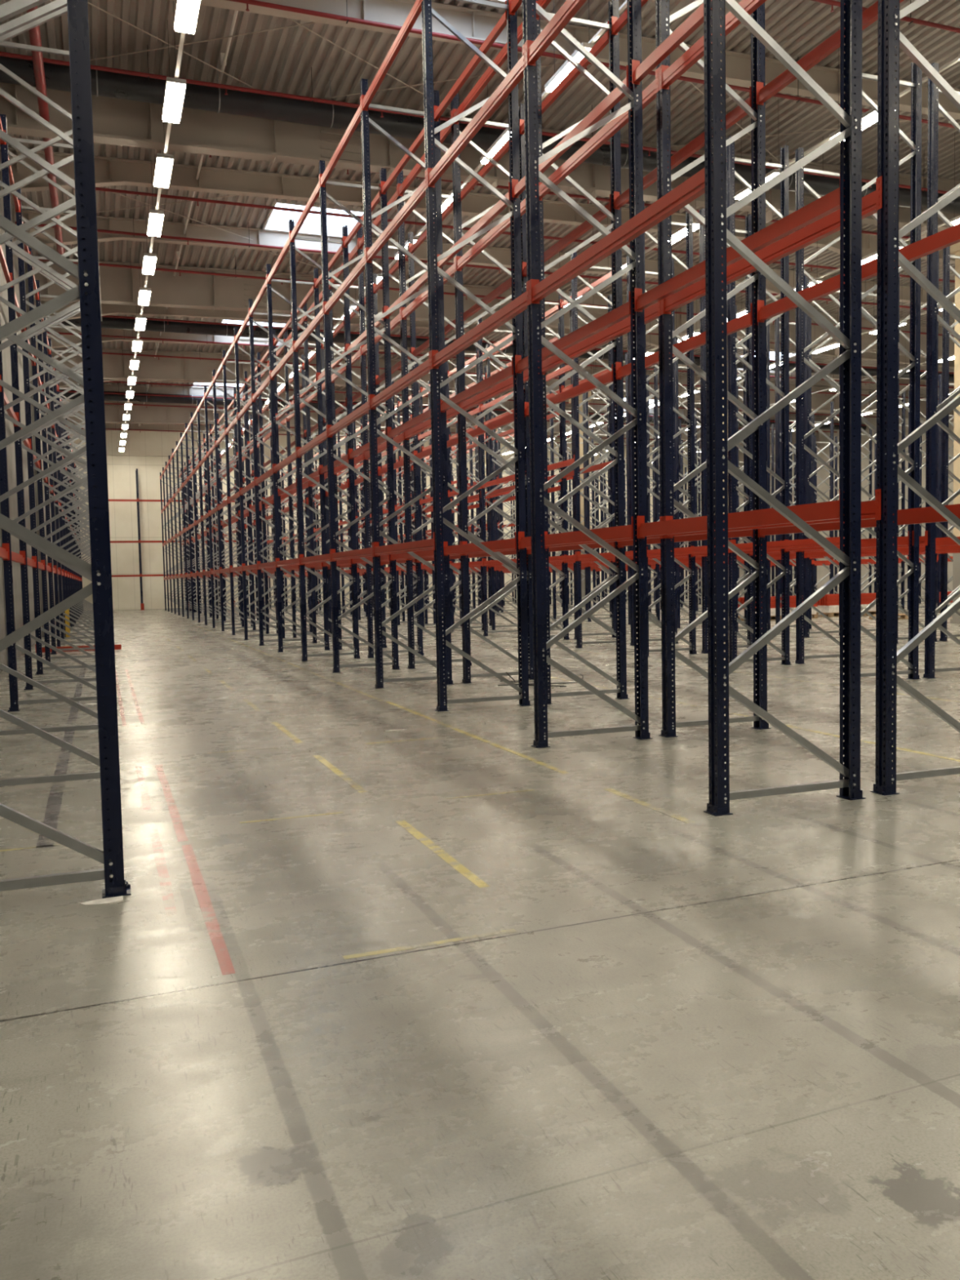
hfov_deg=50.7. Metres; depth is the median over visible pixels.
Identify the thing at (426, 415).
beam
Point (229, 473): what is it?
upright
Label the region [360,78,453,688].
upright
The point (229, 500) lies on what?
beam
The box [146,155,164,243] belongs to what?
ceiling lamp
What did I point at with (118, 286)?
girder
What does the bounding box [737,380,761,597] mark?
upright
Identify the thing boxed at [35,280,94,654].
upright
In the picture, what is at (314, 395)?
beam
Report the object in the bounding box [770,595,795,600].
beam
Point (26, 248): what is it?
beam
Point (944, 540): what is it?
beam
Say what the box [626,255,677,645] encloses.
upright
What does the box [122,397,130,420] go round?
ceiling lamp
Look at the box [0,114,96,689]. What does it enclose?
upright
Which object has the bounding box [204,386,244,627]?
upright
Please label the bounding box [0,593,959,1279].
floor
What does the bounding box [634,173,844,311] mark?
beam
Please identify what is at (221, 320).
window
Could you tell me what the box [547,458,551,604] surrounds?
upright
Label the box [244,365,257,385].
beam
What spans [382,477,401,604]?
upright
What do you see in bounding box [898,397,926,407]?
ceiling lamp
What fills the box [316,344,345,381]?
beam
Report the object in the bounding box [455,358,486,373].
beam
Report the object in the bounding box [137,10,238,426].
conduit
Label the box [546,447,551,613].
upright
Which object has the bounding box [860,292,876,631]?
upright
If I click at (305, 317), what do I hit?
beam
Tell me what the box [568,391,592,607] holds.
column
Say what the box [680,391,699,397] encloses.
diffuser
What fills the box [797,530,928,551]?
beam
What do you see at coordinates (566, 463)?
beam
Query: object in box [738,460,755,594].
upright
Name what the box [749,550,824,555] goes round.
beam
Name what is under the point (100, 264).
pipe
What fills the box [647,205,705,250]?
ceiling lamp
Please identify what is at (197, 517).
upright
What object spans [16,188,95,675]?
upright
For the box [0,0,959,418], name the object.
ceiling
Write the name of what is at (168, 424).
pipe
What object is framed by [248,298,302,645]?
upright
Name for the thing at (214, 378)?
beam
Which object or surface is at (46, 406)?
beam
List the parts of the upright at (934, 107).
foot plate, post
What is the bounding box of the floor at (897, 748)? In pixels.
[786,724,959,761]
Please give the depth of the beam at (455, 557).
19.14 m
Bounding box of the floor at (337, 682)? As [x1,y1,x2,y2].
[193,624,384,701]
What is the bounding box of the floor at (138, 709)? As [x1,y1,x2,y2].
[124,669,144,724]
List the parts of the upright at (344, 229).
post, post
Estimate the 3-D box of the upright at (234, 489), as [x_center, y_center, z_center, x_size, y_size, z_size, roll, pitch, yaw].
[-11.569,-5.182,46.104,1.130,8.300,0.136,-2,4,-20]
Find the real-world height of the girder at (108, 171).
1.481 m
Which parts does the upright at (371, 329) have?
post, foot plate, post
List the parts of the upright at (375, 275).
post, post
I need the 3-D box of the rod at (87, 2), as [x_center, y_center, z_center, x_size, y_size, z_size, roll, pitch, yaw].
[-5.537,-10.701,18.267,0.022,0.019,6.824,1,4,35]
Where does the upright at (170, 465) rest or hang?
on the floor at (727, 1046)
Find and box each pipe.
[0,44,948,194]
[0,48,959,214]
[15,220,942,311]
[26,5,65,254]
[37,248,954,337]
[46,331,954,388]
[54,341,951,400]
[59,383,866,426]
[59,389,866,430]
[67,423,701,448]
[95,186,955,282]
[100,315,954,373]
[104,400,837,433]
[105,381,899,418]
[141,423,684,441]
[208,155,910,239]
[226,0,955,128]
[647,333,813,347]
[809,0,959,33]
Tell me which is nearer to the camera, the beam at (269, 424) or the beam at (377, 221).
the beam at (377, 221)
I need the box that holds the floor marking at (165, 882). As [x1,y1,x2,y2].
[148,828,177,915]
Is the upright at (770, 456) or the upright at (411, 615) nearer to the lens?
the upright at (411, 615)
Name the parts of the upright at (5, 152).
post, foot plate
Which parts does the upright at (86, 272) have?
post, foot plate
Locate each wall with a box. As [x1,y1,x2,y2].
[69,430,702,610]
[738,417,954,595]
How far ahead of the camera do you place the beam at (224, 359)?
28.28 m
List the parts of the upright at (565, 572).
post, post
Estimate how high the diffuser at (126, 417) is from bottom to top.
0.047 m
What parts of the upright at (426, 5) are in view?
post, foot plate, post, foot plate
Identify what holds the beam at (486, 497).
attached to the upright at (487, 532)
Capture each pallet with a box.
[737,615,781,620]
[774,613,817,618]
[816,612,839,617]
[862,610,875,615]
[869,613,908,619]
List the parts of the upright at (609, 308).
post, post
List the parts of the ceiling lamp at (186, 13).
mounting rail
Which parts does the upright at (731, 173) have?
post, post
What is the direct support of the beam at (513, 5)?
attached to the upright at (532, 162)
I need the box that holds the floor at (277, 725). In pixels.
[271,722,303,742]
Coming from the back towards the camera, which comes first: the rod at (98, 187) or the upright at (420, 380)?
the upright at (420, 380)
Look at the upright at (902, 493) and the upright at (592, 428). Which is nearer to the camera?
the upright at (902, 493)
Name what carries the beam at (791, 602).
on the beam at (773, 606)
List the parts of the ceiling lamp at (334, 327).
mounting rail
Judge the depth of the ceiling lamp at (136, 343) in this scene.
34.69 m
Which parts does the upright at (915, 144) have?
foot plate, post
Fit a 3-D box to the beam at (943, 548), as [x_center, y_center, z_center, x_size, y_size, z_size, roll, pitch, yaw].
[9.024,-1.801,19.551,0.080,0.205,2.793,-2,4,-20]
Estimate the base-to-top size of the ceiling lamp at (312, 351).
1.971 m
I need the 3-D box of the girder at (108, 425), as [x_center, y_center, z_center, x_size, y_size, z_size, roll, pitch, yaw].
[-1.960,-13.792,68.668,48.750,1.481,0.240,-2,4,-20]
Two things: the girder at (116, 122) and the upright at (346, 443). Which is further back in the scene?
the upright at (346, 443)
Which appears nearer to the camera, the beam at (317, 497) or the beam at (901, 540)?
the beam at (901, 540)
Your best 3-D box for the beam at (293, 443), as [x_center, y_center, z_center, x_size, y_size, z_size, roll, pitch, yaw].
[-5.740,-6.266,31.760,0.080,0.205,2.793,-2,4,-20]
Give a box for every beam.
[0,117,6,144]
[0,244,13,287]
[0,543,9,559]
[4,392,18,426]
[8,155,20,213]
[11,551,26,564]
[14,293,26,332]
[21,427,31,449]
[22,220,31,254]
[26,555,36,568]
[27,338,35,365]
[32,275,39,300]
[33,454,40,468]
[35,644,121,653]
[37,370,43,391]
[38,560,45,570]
[41,468,47,482]
[44,395,48,408]
[46,334,51,354]
[46,563,51,572]
[52,565,57,573]
[56,373,952,581]
[57,567,61,574]
[58,316,954,382]
[61,568,64,576]
[108,498,137,502]
[110,539,139,542]
[111,573,141,577]
[137,498,181,502]
[139,539,182,542]
[141,573,184,577]
[212,359,222,382]
[214,429,225,447]
[217,499,227,510]
[219,567,230,573]
[222,339,234,364]
[224,416,237,435]
[226,491,239,503]
[229,564,242,572]
[234,308,248,343]
[236,397,251,420]
[239,479,254,495]
[241,560,257,571]
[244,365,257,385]
[247,435,259,447]
[248,275,266,316]
[248,501,262,510]
[251,375,270,402]
[253,464,272,485]
[255,364,267,385]
[257,349,268,367]
[257,429,270,448]
[257,558,275,569]
[259,500,272,511]
[260,422,271,435]
[262,494,273,504]
[264,567,275,571]
[266,234,289,284]
[267,339,284,366]
[269,341,293,380]
[270,417,286,435]
[271,493,288,504]
[272,447,296,473]
[273,312,291,346]
[275,395,293,421]
[275,554,299,567]
[277,478,296,496]
[280,564,298,570]
[284,317,303,346]
[285,400,306,421]
[288,175,319,242]
[288,367,301,385]
[288,481,308,496]
[290,434,303,448]
[293,302,323,351]
[293,373,316,403]
[296,425,327,457]
[296,465,319,486]
[297,280,314,315]
[298,562,322,568]
[299,549,330,564]
[302,290,322,320]
[302,351,315,369]
[304,423,318,436]
[305,382,324,404]
[306,494,319,504]
[308,471,328,486]
[314,238,342,288]
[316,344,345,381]
[319,97,361,186]
[319,448,348,474]
[321,320,344,348]
[322,559,351,566]
[323,248,365,315]
[323,397,346,422]
[325,479,348,496]
[326,395,368,437]
[327,564,351,569]
[328,239,357,288]
[330,542,373,561]
[331,348,360,382]
[333,453,363,475]
[336,562,366,566]
[342,183,380,247]
[345,297,365,319]
[346,306,383,354]
[347,385,368,402]
[348,427,386,459]
[348,476,370,486]
[351,554,389,564]
[357,184,397,249]
[360,0,422,111]
[360,308,400,355]
[363,432,404,459]
[364,170,426,262]
[366,558,406,564]
[368,351,431,409]
[373,244,408,293]
[373,532,435,556]
[375,348,410,384]
[377,451,413,475]
[380,111,436,194]
[380,559,415,565]
[383,271,427,318]
[386,399,438,439]
[390,542,441,560]
[393,441,413,450]
[394,504,413,511]
[395,564,417,570]
[397,110,452,196]
[400,257,455,319]
[403,404,457,439]
[406,541,461,559]
[408,200,453,254]
[411,319,455,356]
[413,436,457,458]
[416,555,460,562]
[417,430,431,440]
[419,497,432,504]
[421,563,441,569]
[422,444,431,451]
[422,505,440,511]
[426,43,524,187]
[430,280,528,368]
[433,0,512,121]
[437,182,515,269]
[440,356,519,412]
[443,532,518,555]
[446,404,479,427]
[447,355,475,377]
[448,425,477,439]
[448,480,481,497]
[449,558,482,567]
[450,493,479,502]
[452,22,522,124]
[454,198,525,271]
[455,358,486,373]
[457,368,528,413]
[457,495,489,505]
[458,122,519,201]
[461,263,522,321]
[461,541,531,555]
[463,405,524,441]
[466,549,527,558]
[477,333,512,358]
[480,391,513,411]
[481,474,517,488]
[482,558,519,566]
[484,409,513,425]
[484,484,515,497]
[485,361,511,378]
[486,340,512,359]
[486,428,514,442]
[488,495,515,505]
[489,490,511,497]
[508,0,522,15]
[511,65,636,198]
[515,291,634,373]
[515,386,561,409]
[518,516,636,549]
[519,21,611,134]
[522,194,613,276]
[524,0,586,67]
[524,359,573,392]
[524,364,615,416]
[525,454,574,475]
[526,551,576,562]
[527,541,617,554]
[528,168,704,304]
[532,0,551,19]
[535,67,658,200]
[537,300,661,374]
[541,515,662,548]
[542,301,559,318]
[543,411,559,420]
[544,470,561,482]
[545,485,560,493]
[548,337,558,342]
[555,470,573,483]
[560,271,611,307]
[560,363,615,391]
[562,460,613,478]
[564,554,615,563]
[567,560,611,564]
[576,551,636,560]
[587,561,626,566]
[611,0,648,35]
[613,86,757,209]
[615,302,755,379]
[617,528,755,547]
[628,546,688,559]
[631,0,711,84]
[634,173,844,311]
[635,559,660,564]
[636,488,844,538]
[646,539,729,557]
[658,0,766,90]
[660,175,882,315]
[662,488,880,538]
[675,553,748,558]
[676,557,704,562]
[690,539,781,556]
[702,551,797,556]
[729,537,844,552]
[734,552,804,559]
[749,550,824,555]
[755,0,903,105]
[755,600,817,604]
[755,603,817,608]
[756,223,959,322]
[757,503,959,537]
[768,555,832,559]
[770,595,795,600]
[784,530,913,551]
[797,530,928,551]
[804,548,875,557]
[826,593,875,598]
[826,596,875,601]
[826,600,872,605]
[861,536,959,549]
[861,551,924,555]
[893,544,959,553]
[935,551,959,553]
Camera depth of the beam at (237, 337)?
25.59 m
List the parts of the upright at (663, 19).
post, foot plate, post, foot plate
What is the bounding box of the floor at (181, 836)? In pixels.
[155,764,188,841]
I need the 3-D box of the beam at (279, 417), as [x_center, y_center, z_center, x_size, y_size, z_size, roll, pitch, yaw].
[-5.004,-5.940,26.064,0.080,0.205,2.793,-2,4,-20]
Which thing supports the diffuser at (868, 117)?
attached to the ceiling lamp at (869, 117)
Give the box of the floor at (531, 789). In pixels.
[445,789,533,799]
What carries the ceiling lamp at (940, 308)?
hanging from the ceiling
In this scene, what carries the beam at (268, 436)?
attached to the upright at (306, 490)
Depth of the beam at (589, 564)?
33.49 m
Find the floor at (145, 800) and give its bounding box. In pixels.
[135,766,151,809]
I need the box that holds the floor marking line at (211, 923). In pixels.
[182,844,235,975]
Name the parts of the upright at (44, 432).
post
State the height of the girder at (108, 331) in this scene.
1.481 m
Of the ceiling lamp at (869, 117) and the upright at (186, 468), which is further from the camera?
the upright at (186, 468)
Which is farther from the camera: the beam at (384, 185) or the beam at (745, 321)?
the beam at (384, 185)
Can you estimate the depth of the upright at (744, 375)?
29.32 m
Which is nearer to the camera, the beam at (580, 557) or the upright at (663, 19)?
the upright at (663, 19)
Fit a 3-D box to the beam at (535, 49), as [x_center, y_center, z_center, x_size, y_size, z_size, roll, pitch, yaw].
[0.907,-4.933,7.369,0.080,0.205,2.793,-2,4,-20]
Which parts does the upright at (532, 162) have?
post, foot plate, post, foot plate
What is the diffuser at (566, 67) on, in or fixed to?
attached to the ceiling lamp at (566, 67)
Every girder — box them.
[0,82,959,239]
[0,146,955,263]
[13,209,955,306]
[32,260,954,360]
[34,300,954,368]
[41,324,954,390]
[51,346,954,421]
[58,377,906,418]
[61,384,839,422]
[62,400,820,447]
[69,422,743,447]
[169,0,959,119]
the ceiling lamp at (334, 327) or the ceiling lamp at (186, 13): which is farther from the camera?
the ceiling lamp at (334, 327)
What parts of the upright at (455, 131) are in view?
post, foot plate, post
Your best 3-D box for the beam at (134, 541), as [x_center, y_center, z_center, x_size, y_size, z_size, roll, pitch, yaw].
[-22.561,-6.107,62.797,2.793,0.205,0.080,-2,4,-20]
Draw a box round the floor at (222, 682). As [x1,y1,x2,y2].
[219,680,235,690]
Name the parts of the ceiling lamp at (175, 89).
mounting rail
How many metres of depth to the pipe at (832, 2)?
17.40 m
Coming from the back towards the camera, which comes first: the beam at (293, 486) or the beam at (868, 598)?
the beam at (868, 598)
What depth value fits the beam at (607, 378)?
13.21 m
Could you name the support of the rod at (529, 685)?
on the floor at (727, 1046)
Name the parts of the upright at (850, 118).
post, foot plate, post, foot plate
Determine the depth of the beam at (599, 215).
13.20 m
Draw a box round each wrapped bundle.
[737,606,816,616]
[816,604,875,613]
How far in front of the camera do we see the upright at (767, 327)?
26.16 m
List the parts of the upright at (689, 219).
post, post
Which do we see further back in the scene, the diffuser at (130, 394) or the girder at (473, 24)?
the diffuser at (130, 394)
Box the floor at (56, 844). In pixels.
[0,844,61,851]
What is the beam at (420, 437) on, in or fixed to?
attached to the upright at (449, 454)
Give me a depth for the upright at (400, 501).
37.36 m
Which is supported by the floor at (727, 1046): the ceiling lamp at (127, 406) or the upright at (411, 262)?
the upright at (411, 262)
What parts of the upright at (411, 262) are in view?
post, post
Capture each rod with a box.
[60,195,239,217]
[87,1,256,88]
[89,22,315,61]
[97,186,252,239]
[222,262,417,279]
[261,249,399,293]
[287,17,465,117]
[322,62,564,99]
[497,673,583,685]
[499,671,518,682]
[528,684,566,687]
[656,118,924,148]
[688,81,780,163]
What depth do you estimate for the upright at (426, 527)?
58.17 m
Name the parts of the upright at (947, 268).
post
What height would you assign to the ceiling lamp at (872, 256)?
2.234 m
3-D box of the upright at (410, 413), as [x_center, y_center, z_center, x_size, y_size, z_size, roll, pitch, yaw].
[-3.141,-5.003,40.283,1.130,8.300,0.136,-2,4,-20]
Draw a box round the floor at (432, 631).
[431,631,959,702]
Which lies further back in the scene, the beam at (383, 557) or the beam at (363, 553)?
the beam at (383, 557)
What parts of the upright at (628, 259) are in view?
post, post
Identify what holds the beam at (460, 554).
attached to the upright at (411, 615)
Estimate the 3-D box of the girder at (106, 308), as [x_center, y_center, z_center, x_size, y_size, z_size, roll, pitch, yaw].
[7.768,-12.431,42.661,48.750,1.481,0.240,-2,4,-20]
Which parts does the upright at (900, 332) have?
post, post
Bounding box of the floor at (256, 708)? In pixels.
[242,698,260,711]
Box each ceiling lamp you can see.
[118,444,124,451]
[119,437,125,444]
[120,429,127,437]
[121,401,128,429]
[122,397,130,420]
[124,385,132,410]
[125,386,133,399]
[127,342,136,386]
[129,336,139,370]
[131,312,142,353]
[134,264,146,333]
[137,251,151,308]
[142,195,156,279]
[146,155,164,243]
[153,73,173,196]
[161,2,186,136]
[173,0,200,53]
[276,371,288,391]
[288,348,301,378]
[308,315,315,358]
[323,321,340,339]
[338,262,363,322]
[364,264,392,296]
[390,224,426,265]
[433,174,472,218]
[474,65,511,173]
[502,429,512,454]
[538,0,611,102]
[559,430,571,435]
[588,417,607,426]
[591,368,607,375]
[601,220,649,276]
[618,0,631,15]
[622,326,658,363]
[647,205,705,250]
[648,400,659,408]
[675,309,700,342]
[678,386,700,397]
[720,92,808,206]
[726,298,769,321]
[768,268,838,299]
[769,355,795,368]
[805,77,928,153]
[811,341,839,353]
[814,417,839,426]
[819,356,866,391]
[838,223,925,270]
[861,295,922,334]
[861,408,876,415]
[866,324,921,378]
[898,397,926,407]
[921,302,955,314]
[921,311,954,364]
[924,140,959,232]
[925,53,959,79]
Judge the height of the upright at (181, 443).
8.300 m
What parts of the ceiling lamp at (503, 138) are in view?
mounting rail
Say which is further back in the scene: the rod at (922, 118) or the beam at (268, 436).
the beam at (268, 436)
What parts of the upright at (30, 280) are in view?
post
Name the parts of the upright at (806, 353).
post, post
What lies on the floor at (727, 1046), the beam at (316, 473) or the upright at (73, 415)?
the upright at (73, 415)
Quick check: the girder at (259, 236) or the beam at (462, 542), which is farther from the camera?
the girder at (259, 236)
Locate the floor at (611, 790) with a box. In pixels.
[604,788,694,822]
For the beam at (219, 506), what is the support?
attached to the upright at (247, 453)
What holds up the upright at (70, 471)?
on the floor at (727, 1046)
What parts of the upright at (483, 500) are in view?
post, post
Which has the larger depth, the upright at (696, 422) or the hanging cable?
the upright at (696, 422)
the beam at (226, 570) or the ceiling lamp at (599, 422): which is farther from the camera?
the ceiling lamp at (599, 422)
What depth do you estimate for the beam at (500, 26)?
12.74 m
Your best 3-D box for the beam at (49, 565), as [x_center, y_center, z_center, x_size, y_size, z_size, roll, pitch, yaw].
[-9.204,-1.562,21.517,0.080,0.205,2.793,-2,4,-20]
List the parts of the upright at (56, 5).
post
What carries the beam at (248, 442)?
attached to the upright at (247, 453)
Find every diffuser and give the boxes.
[120,433,126,437]
[120,440,125,444]
[122,424,128,429]
[123,414,129,420]
[124,404,131,409]
[126,391,133,398]
[128,377,136,384]
[129,360,138,369]
[132,341,142,351]
[135,318,146,330]
[138,290,150,305]
[142,256,155,275]
[147,213,163,236]
[154,157,172,187]
[163,82,185,123]
[175,0,199,34]
[277,384,284,391]
[308,351,315,358]
[377,276,382,283]
[435,193,453,216]
[481,131,511,164]
[546,48,590,92]
[668,223,699,244]
[677,333,700,342]
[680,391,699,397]
[726,311,745,321]
[734,173,778,199]
[769,362,782,368]
[830,111,877,141]
[862,246,902,264]
[869,323,906,333]
[937,356,954,362]
[951,218,959,225]
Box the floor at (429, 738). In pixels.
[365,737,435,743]
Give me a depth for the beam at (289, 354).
20.43 m
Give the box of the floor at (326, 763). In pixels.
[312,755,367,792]
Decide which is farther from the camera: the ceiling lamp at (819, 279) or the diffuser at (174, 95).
the ceiling lamp at (819, 279)
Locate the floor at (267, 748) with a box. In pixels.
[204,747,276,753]
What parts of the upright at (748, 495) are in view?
post, post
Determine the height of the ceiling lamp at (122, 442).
1.838 m
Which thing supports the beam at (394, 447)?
attached to the upright at (424, 536)
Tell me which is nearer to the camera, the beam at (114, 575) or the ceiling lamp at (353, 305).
the ceiling lamp at (353, 305)
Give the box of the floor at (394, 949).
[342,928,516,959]
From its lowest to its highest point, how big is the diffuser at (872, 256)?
0.047 m
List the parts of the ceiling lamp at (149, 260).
mounting rail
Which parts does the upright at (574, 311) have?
post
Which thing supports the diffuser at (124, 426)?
attached to the ceiling lamp at (124, 425)
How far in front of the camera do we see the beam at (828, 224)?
7.60 m
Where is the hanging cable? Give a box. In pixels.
[97,254,102,321]
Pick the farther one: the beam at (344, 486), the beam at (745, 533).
the beam at (344, 486)
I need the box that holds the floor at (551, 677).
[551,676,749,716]
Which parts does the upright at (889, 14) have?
foot plate, post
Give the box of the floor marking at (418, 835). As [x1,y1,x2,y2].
[395,820,489,888]
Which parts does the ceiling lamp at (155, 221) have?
mounting rail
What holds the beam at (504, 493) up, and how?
attached to the upright at (546, 334)
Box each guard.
[64,608,70,637]
[140,603,144,610]
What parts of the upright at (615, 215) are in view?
post, post, foot plate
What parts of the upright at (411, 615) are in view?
post, post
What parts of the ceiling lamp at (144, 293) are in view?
mounting rail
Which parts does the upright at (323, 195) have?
post, foot plate, post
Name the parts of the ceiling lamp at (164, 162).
mounting rail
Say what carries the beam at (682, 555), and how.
attached to the upright at (689, 219)
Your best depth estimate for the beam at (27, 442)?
16.96 m
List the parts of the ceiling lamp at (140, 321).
mounting rail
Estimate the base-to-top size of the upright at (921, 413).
8.300 m
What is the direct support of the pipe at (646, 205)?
hanging from the ceiling
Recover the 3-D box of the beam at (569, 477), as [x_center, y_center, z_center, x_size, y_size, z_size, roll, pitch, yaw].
[1.779,-4.046,25.706,0.080,0.205,2.793,-2,4,-20]
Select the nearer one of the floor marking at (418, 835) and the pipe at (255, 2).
the floor marking at (418, 835)
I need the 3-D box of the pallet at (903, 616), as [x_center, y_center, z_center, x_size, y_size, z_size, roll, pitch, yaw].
[12.998,-0.739,31.867,1.200,0.144,0.900,-4,4,-35]
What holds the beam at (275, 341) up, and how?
attached to the upright at (237, 347)
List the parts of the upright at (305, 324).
post, post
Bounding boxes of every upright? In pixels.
[0,0,104,786]
[0,0,130,897]
[0,5,102,735]
[0,41,102,711]
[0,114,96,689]
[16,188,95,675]
[26,246,94,662]
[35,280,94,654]
[42,316,94,646]
[47,337,93,639]
[53,370,93,637]
[56,380,93,631]
[60,395,93,627]
[63,414,93,626]
[65,417,93,623]
[67,431,93,620]
[69,437,93,619]
[71,452,93,617]
[73,458,93,615]
[74,465,93,614]
[75,466,93,613]
[77,475,93,611]
[135,468,142,603]
[160,472,182,610]
[162,466,186,611]
[164,462,191,613]
[168,455,195,613]
[172,448,199,615]
[175,440,204,617]
[180,432,211,618]
[183,471,189,602]
[183,477,203,608]
[185,422,217,620]
[186,468,209,610]
[190,412,226,622]
[190,462,215,612]
[195,456,220,613]
[196,400,231,625]
[201,450,226,614]
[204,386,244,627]
[205,448,231,616]
[211,434,239,617]
[212,369,256,631]
[219,425,248,617]
[222,350,269,635]
[226,414,258,620]
[226,473,234,598]
[232,402,269,623]
[234,327,286,639]
[242,388,275,626]
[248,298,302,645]
[254,371,292,630]
[260,479,275,606]
[265,470,288,608]
[266,263,329,652]
[267,354,312,633]
[270,475,275,605]
[280,458,300,610]
[280,469,292,608]
[280,475,299,607]
[283,330,332,638]
[287,471,308,607]
[288,218,360,661]
[290,452,308,611]
[295,465,318,608]
[301,450,323,613]
[302,302,353,643]
[311,437,323,614]
[315,452,323,609]
[315,484,319,597]
[318,160,400,672]
[327,451,350,610]
[328,269,386,649]
[328,428,351,614]
[337,418,367,617]
[339,437,365,612]
[352,408,380,620]
[355,435,380,613]
[356,226,424,657]
[356,474,361,593]
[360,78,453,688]
[367,418,390,616]
[379,395,404,621]
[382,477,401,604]
[385,408,417,617]
[385,460,407,607]
[391,380,427,625]
[396,170,471,668]
[396,467,413,604]
[406,397,433,618]
[410,470,429,605]
[414,473,432,608]
[416,363,453,627]
[421,0,531,711]
[424,484,432,606]
[427,380,459,623]
[439,454,458,607]
[444,343,483,631]
[449,431,473,612]
[450,93,533,683]
[451,449,455,609]
[452,472,458,602]
[453,478,456,601]
[454,364,491,626]
[456,446,479,606]
[466,467,477,604]
[469,424,496,613]
[475,439,501,610]
[477,317,520,635]
[485,343,517,630]
[493,412,519,615]
[497,427,517,612]
[500,462,517,605]
[502,469,514,601]
[512,463,527,603]
[522,0,652,748]
[522,289,569,640]
[532,0,629,704]
[543,408,547,613]
[545,323,564,630]
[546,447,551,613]
[547,444,562,606]
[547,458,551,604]
[549,391,580,619]
[549,484,560,599]
[552,408,573,615]
[554,452,573,604]
[565,435,585,608]
[569,290,616,639]
[570,251,618,648]
[582,393,613,617]
[584,377,613,622]
[589,450,595,604]
[589,476,599,601]
[589,479,598,599]
[591,426,613,608]
[600,436,617,606]
[602,466,617,599]
[603,460,617,596]
[605,484,608,595]
[623,374,651,618]
[623,424,627,608]
[624,459,627,601]
[625,352,660,624]
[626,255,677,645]
[643,200,696,656]
[649,459,660,600]
[649,475,660,597]
[652,446,660,602]
[653,414,680,613]
[655,0,770,737]
[658,419,682,609]
[664,366,696,620]
[675,337,707,628]
[681,440,701,604]
[683,453,689,601]
[684,466,698,599]
[694,402,715,612]
[694,408,702,611]
[699,208,753,653]
[703,0,866,816]
[714,336,748,626]
[725,136,790,665]
[733,305,770,632]
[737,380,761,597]
[738,411,755,596]
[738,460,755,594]
[738,462,744,591]
[769,456,775,591]
[771,423,792,595]
[774,316,813,629]
[779,382,795,594]
[786,420,795,595]
[791,443,795,595]
[794,146,844,664]
[804,275,844,637]
[811,413,830,594]
[814,435,830,594]
[816,444,817,590]
[830,401,839,594]
[834,435,839,594]
[860,62,921,679]
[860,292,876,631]
[861,410,876,593]
[861,428,871,593]
[870,0,959,795]
[874,432,876,592]
[892,243,938,644]
[897,391,905,609]
[897,425,908,602]
[907,391,925,609]
[919,422,938,603]
[923,62,959,678]
[937,373,954,613]
[939,245,959,641]
[947,414,954,591]
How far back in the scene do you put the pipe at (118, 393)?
51.14 m
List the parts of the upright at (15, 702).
post, foot plate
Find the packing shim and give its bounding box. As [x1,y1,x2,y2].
[79,895,123,906]
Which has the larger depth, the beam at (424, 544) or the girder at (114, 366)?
the girder at (114, 366)
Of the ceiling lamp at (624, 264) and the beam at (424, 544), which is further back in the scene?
the ceiling lamp at (624, 264)
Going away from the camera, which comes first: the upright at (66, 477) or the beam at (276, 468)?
the beam at (276, 468)
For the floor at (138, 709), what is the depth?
13.38 m
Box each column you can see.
[484,428,497,598]
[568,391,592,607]
[714,338,732,613]
[950,242,959,623]
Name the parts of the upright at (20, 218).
post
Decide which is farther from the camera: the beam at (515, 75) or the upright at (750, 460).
the upright at (750, 460)
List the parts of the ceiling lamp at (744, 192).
mounting rail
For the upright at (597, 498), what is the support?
on the floor at (727, 1046)
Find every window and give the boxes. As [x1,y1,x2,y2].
[191,382,244,387]
[219,319,291,327]
[262,198,373,239]
[490,0,522,6]
[739,350,795,359]
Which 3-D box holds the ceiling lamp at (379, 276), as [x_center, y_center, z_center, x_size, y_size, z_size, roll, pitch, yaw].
[-2.905,-10.882,28.251,0.310,1.971,3.130,-2,4,-20]
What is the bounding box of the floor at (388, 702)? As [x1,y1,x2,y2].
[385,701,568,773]
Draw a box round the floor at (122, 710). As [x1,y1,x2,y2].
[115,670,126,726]
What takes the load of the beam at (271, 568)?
attached to the upright at (224, 368)
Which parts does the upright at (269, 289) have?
post, post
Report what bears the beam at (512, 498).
attached to the upright at (491, 460)
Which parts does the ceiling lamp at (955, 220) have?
mounting rail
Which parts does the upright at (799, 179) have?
foot plate, post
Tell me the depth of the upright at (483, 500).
26.62 m
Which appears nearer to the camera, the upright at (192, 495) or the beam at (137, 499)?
the upright at (192, 495)
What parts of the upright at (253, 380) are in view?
post, post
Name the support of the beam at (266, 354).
attached to the upright at (224, 368)
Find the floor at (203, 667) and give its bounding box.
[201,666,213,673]
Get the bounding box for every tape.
[35,667,85,848]
[157,789,168,811]
[178,882,201,930]
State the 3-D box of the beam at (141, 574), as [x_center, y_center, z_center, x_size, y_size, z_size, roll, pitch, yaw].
[-19.896,-4.113,63.898,2.793,0.205,0.080,-2,4,-20]
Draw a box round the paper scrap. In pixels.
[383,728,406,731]
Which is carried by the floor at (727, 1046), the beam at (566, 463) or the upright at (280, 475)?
the upright at (280, 475)
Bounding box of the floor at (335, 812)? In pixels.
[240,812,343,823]

